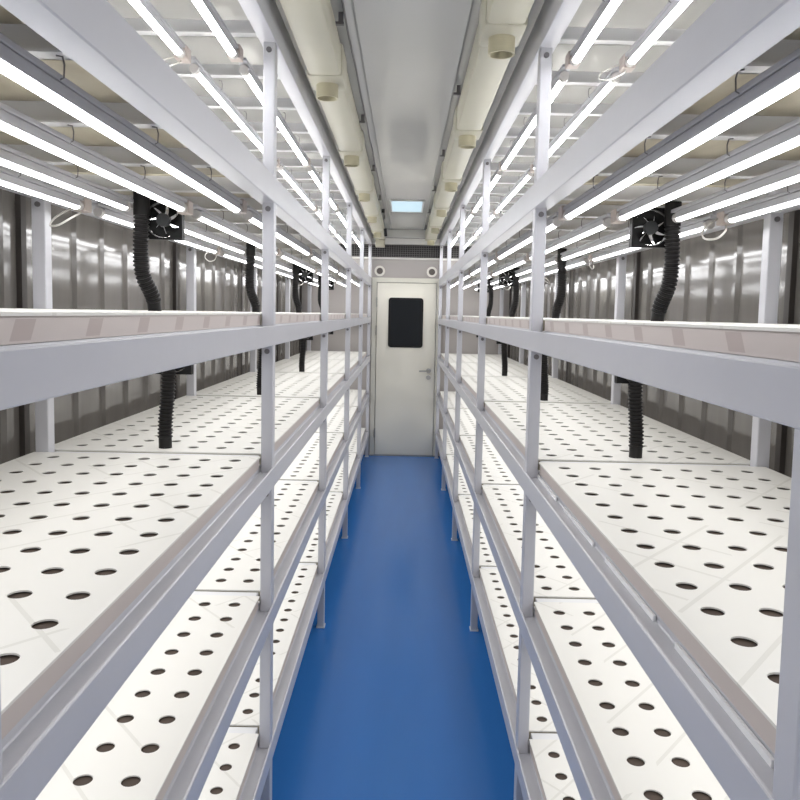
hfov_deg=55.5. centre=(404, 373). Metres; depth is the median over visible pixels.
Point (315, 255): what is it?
light
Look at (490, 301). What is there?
corrugated hose
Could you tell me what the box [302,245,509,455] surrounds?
wall
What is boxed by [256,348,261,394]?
corrugated hose
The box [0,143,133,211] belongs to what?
light
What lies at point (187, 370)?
fan
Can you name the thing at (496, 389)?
tray
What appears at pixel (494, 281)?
light
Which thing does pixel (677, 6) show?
diffuser
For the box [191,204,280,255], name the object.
light
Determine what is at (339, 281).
light
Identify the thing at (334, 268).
diffuser
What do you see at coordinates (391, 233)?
trim
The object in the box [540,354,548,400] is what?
corrugated hose
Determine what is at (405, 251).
air vent
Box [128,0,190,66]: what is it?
light
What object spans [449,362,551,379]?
tray
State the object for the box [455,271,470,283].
light
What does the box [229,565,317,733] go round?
tray
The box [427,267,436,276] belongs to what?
air vent
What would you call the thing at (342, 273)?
light
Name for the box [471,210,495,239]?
light
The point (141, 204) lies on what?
corrugated hose
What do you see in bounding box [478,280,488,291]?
fan
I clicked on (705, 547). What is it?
tray
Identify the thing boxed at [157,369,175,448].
corrugated hose
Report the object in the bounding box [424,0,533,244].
air duct
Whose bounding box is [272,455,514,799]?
floor
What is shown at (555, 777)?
tray
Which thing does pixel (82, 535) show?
tray
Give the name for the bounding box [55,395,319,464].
tray
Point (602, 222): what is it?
light
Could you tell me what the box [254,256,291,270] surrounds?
diffuser
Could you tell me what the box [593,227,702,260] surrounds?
diffuser
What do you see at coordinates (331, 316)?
tray
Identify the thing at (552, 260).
light
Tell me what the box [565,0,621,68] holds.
light
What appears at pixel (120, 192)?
tray
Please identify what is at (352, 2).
trim
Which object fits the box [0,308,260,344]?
tray
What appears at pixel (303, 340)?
corrugated hose
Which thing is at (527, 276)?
light
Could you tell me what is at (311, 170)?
light
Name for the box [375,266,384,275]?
air vent
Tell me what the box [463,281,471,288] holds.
light
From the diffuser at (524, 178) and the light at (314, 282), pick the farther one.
the light at (314, 282)
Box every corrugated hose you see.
[132,191,161,310]
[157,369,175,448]
[245,242,259,311]
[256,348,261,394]
[292,263,301,312]
[299,338,306,371]
[318,275,320,309]
[486,278,493,315]
[501,342,507,375]
[509,268,519,316]
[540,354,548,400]
[552,248,566,317]
[628,379,643,457]
[650,201,681,320]
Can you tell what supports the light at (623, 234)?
attached to the rack at (731, 36)
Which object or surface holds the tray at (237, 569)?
on the rack at (92, 34)
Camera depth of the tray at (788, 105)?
1.56 m
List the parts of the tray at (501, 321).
lid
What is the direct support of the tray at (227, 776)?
on the rack at (92, 34)
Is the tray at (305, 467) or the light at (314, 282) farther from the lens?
the light at (314, 282)
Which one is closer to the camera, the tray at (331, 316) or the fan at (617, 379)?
the fan at (617, 379)
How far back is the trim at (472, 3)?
2.89 m
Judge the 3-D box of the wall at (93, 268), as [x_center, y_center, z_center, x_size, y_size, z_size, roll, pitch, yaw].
[-1.148,0.028,3.592,0.066,2.420,9.254,1,4,0]
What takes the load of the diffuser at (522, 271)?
attached to the light at (552, 260)
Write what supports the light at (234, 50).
attached to the rack at (92, 34)
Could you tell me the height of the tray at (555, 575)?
0.033 m
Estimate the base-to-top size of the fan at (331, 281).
0.140 m
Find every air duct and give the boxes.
[280,0,384,247]
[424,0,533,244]
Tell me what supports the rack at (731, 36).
on the floor
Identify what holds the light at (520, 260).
attached to the rack at (731, 36)
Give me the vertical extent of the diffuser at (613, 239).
0.007 m
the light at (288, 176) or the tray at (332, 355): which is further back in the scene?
the tray at (332, 355)
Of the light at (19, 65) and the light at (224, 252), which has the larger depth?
the light at (224, 252)
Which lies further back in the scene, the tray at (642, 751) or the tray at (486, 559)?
the tray at (486, 559)
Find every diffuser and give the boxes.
[0,180,79,208]
[102,215,215,252]
[194,73,262,152]
[198,217,276,253]
[224,255,261,267]
[249,218,308,254]
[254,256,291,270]
[280,171,313,208]
[281,256,313,271]
[312,257,337,271]
[337,213,346,227]
[458,215,472,235]
[471,260,494,274]
[473,175,499,211]
[475,215,494,235]
[493,261,524,275]
[496,175,529,212]
[498,224,555,258]
[516,261,555,275]
[530,225,604,258]
[545,262,585,274]
[563,232,643,259]
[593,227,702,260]
[628,0,691,63]
[729,199,799,221]
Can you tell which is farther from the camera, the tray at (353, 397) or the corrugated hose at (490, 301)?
the tray at (353, 397)
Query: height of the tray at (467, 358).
0.033 m
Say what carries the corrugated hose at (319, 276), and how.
attached to the tray
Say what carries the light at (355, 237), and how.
attached to the rack at (92, 34)
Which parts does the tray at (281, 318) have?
lid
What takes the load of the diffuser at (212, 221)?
attached to the light at (199, 213)
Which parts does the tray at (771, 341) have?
lid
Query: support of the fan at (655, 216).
attached to the rack at (731, 36)
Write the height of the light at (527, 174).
0.115 m
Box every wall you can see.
[0,189,301,463]
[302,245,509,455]
[508,209,799,477]
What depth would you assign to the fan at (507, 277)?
5.11 m
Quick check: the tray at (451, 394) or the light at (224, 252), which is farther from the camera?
the tray at (451, 394)
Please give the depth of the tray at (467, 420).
5.83 m
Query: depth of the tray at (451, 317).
6.11 m
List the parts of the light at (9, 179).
cord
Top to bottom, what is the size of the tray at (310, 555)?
0.033 m
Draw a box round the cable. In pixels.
[341,0,386,236]
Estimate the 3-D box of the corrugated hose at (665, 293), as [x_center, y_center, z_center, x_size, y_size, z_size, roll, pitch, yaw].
[0.737,-0.307,2.142,0.050,0.336,0.106,0,5,-11]
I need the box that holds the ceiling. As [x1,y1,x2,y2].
[107,0,715,229]
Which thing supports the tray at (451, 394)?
on the rack at (731, 36)
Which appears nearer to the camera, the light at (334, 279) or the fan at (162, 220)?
the fan at (162, 220)
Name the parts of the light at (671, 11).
cord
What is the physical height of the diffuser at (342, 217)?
0.007 m
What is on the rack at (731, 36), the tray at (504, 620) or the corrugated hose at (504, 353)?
the tray at (504, 620)
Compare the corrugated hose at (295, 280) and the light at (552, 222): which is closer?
the light at (552, 222)
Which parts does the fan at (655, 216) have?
blade, blade, blade, blade, blade, blade, blade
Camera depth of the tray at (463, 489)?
5.71 m
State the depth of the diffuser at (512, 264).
4.32 m
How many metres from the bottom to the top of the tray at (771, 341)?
0.033 m
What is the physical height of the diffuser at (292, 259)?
0.007 m
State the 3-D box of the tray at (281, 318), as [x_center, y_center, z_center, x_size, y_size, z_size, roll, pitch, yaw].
[-0.716,-0.216,2.880,0.639,0.033,1.442,1,4,0]
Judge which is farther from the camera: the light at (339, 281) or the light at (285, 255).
the light at (339, 281)
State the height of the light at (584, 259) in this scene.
0.102 m
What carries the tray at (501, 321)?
on the rack at (731, 36)
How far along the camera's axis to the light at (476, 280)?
6.10 m
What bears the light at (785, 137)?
attached to the rack at (731, 36)
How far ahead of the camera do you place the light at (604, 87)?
2.51 m
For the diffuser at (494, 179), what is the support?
attached to the light at (497, 173)
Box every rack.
[0,0,371,799]
[435,0,799,799]
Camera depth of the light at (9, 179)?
1.87 m
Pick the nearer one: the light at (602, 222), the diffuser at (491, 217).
the light at (602, 222)
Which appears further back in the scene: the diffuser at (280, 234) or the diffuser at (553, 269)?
the diffuser at (553, 269)
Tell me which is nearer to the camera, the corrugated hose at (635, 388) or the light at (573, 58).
the light at (573, 58)
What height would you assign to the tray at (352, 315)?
0.033 m
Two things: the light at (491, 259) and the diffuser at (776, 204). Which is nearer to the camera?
the diffuser at (776, 204)
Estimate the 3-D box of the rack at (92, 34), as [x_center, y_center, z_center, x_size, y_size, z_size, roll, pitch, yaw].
[-0.705,0.058,3.650,0.680,2.370,8.972,1,4,0]
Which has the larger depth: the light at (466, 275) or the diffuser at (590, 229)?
the light at (466, 275)
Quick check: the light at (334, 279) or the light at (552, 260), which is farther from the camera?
the light at (334, 279)
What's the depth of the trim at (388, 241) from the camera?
8.02 m
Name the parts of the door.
handle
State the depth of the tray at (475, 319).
4.32 m
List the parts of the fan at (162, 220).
blade, blade, blade, blade, blade, blade, blade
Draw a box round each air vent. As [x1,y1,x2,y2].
[339,244,471,258]
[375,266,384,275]
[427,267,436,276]
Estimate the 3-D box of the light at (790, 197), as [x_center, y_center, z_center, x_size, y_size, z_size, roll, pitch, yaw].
[0.855,-0.361,1.402,0.093,0.109,1.436,1,4,0]
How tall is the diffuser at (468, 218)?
0.007 m
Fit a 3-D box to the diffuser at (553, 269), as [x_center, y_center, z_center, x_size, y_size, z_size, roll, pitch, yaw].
[0.889,-0.590,4.361,0.022,0.007,1.320,1,4,0]
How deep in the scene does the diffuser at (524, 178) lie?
4.22 m
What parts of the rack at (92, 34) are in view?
post, post, post, post, post, post, post, post, post, rail, post, post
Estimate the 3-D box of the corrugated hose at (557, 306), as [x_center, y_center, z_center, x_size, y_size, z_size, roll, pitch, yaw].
[0.740,-0.422,3.626,0.050,0.336,0.106,0,5,-11]
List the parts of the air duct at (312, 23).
spout, spout, spout, spout, spout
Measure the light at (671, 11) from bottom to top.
0.102 m
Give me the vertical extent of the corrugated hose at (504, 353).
0.365 m
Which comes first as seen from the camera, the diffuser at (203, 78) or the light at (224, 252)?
the diffuser at (203, 78)
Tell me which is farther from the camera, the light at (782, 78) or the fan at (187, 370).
the fan at (187, 370)
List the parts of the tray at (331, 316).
lid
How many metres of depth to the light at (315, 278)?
6.25 m
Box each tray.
[0,5,222,174]
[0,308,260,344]
[0,452,259,738]
[35,595,259,799]
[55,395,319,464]
[70,172,261,212]
[77,309,319,324]
[195,481,318,600]
[196,372,343,403]
[198,733,258,799]
[220,311,344,319]
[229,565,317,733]
[257,359,357,377]
[279,433,343,485]
[288,312,358,317]
[290,351,365,359]
[299,493,342,567]
[315,406,356,436]
[330,453,356,495]
[336,389,365,407]
[349,428,364,455]
[439,429,453,457]
[440,391,468,411]
[441,353,518,363]
[446,455,470,497]
[448,409,486,435]
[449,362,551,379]
[450,316,493,319]
[458,495,496,571]
[460,436,539,489]
[461,376,610,406]
[463,316,613,323]
[479,568,556,738]
[482,485,595,606]
[484,402,749,469]
[487,317,726,330]
[529,739,580,799]
[534,602,729,799]
[539,462,791,753]
[544,319,799,361]
[547,183,730,219]
[586,27,799,185]
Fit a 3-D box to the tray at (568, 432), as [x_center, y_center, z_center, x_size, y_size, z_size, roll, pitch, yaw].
[0.701,0.215,2.911,0.639,0.033,1.442,1,4,0]
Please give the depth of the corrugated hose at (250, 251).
3.58 m
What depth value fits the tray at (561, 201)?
2.41 m
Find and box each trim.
[337,238,473,245]
[351,0,390,228]
[352,256,458,260]
[370,229,441,238]
[423,0,473,229]
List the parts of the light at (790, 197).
cord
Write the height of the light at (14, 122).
0.061 m
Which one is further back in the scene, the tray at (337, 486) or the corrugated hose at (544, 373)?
the tray at (337, 486)
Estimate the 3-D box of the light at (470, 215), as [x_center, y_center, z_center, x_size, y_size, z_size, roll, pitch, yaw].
[0.463,-1.149,5.819,0.037,0.060,1.436,1,4,0]
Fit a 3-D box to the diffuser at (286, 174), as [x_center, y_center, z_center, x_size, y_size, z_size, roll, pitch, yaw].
[-0.597,-1.029,4.329,0.022,0.007,1.320,1,4,0]
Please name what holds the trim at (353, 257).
attached to the wall at (393, 268)
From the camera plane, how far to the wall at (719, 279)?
2.92 m
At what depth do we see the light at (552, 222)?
2.79 m
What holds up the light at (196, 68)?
attached to the rack at (92, 34)
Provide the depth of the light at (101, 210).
2.40 m
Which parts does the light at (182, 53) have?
cord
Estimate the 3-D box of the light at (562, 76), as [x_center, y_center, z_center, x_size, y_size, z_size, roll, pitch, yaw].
[0.459,-0.918,2.852,0.037,0.060,1.436,1,4,0]
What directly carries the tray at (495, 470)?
on the rack at (731, 36)
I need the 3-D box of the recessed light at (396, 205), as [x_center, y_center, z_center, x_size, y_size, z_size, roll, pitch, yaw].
[0.024,-1.360,6.198,0.270,0.010,0.644,1,4,0]
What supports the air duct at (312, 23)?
attached to the ceiling
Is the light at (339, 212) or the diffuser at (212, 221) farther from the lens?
the light at (339, 212)
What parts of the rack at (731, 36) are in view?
post, post, post, post, post, post, post, seal strip, post, seal strip, post, seal strip, seal strip, post, post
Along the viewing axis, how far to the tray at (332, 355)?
7.25 m
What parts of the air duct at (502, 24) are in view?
spout, spout, spout, spout, spout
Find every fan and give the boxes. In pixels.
[148,200,184,240]
[155,364,193,374]
[298,266,312,282]
[329,279,333,289]
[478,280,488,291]
[498,270,512,285]
[614,376,628,383]
[629,208,665,247]
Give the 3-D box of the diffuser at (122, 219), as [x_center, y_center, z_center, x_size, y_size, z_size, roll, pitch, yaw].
[-0.885,-0.511,2.877,0.022,0.007,1.320,1,4,0]
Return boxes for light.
[0,32,246,213]
[0,101,192,214]
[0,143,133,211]
[0,167,91,226]
[92,202,220,261]
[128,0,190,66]
[150,208,246,253]
[189,56,282,170]
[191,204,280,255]
[192,0,242,61]
[220,248,281,277]
[238,58,310,166]
[243,205,311,255]
[245,249,292,271]
[276,267,302,285]
[277,162,321,217]
[278,249,316,272]
[292,268,318,280]
[304,277,318,285]
[307,163,338,209]
[308,250,338,272]
[314,208,336,236]
[316,268,336,281]
[335,207,353,233]
[336,231,346,245]
[336,277,345,286]
[337,267,353,281]
[352,232,359,246]
[390,199,424,212]
[451,234,458,246]
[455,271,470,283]
[456,211,474,235]
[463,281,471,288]
[464,234,475,248]
[469,253,498,275]
[471,166,502,212]
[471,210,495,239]
[471,271,492,284]
[490,274,512,284]
[491,254,527,275]
[493,167,533,217]
[495,212,562,259]
[499,64,569,170]
[504,273,530,289]
[515,254,556,275]
[526,213,612,260]
[530,65,620,172]
[544,255,588,282]
[558,47,799,220]
[560,219,662,260]
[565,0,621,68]
[588,215,716,269]
[598,0,691,80]
[611,117,799,223]
[671,160,799,222]
[701,185,799,240]
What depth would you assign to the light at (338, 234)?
7.04 m
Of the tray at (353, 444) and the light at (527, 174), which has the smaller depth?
the light at (527, 174)
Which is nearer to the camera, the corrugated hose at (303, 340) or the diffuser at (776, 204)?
the diffuser at (776, 204)
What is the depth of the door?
8.19 m
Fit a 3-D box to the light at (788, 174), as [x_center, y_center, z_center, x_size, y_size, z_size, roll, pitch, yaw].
[0.740,-0.387,1.392,0.033,0.060,1.420,1,4,0]
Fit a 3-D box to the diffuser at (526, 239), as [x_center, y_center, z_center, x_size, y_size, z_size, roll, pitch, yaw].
[0.447,-0.484,2.877,0.022,0.007,1.320,1,4,0]
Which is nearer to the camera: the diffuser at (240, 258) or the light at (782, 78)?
the light at (782, 78)
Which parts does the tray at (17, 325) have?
lid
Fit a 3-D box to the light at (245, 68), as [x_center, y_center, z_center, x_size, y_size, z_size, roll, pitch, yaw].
[-0.455,-0.936,2.852,0.037,0.060,1.436,1,4,0]
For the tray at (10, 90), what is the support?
on the rack at (92, 34)
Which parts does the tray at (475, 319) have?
lid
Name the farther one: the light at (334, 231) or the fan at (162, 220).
the light at (334, 231)
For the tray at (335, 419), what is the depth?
5.81 m
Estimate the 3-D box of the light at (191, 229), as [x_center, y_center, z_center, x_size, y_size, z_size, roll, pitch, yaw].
[-0.751,-0.533,2.876,0.033,0.060,1.420,1,4,0]
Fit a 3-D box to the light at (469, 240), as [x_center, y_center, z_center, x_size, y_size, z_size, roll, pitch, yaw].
[0.612,-1.260,7.294,0.033,0.060,1.420,1,4,0]
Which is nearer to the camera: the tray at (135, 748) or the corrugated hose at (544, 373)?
the tray at (135, 748)
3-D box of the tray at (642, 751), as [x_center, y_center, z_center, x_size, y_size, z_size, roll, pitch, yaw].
[0.690,0.734,1.459,0.639,0.033,1.442,1,4,0]
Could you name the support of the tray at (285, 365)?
on the rack at (92, 34)
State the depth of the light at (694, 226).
2.62 m
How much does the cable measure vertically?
0.229 m
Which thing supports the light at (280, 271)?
attached to the rack at (92, 34)
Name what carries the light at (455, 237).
attached to the rack at (731, 36)
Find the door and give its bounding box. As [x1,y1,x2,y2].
[369,277,438,456]
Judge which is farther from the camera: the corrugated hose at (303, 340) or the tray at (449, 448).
the tray at (449, 448)
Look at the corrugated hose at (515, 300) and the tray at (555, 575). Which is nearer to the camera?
the tray at (555, 575)
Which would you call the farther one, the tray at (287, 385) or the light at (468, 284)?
the light at (468, 284)
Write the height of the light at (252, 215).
0.060 m
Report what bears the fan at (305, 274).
attached to the rack at (92, 34)
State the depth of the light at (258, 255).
4.53 m
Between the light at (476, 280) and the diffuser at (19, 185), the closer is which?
the diffuser at (19, 185)
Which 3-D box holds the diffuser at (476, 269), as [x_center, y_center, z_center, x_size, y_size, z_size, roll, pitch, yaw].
[0.449,-0.599,4.361,0.022,0.007,1.320,1,4,0]
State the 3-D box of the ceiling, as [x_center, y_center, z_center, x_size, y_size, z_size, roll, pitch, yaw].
[0.024,-1.186,3.510,2.360,0.060,9.384,1,4,0]
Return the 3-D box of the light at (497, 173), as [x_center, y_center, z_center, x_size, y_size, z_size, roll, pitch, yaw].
[0.461,-1.033,4.335,0.037,0.060,1.436,1,4,0]

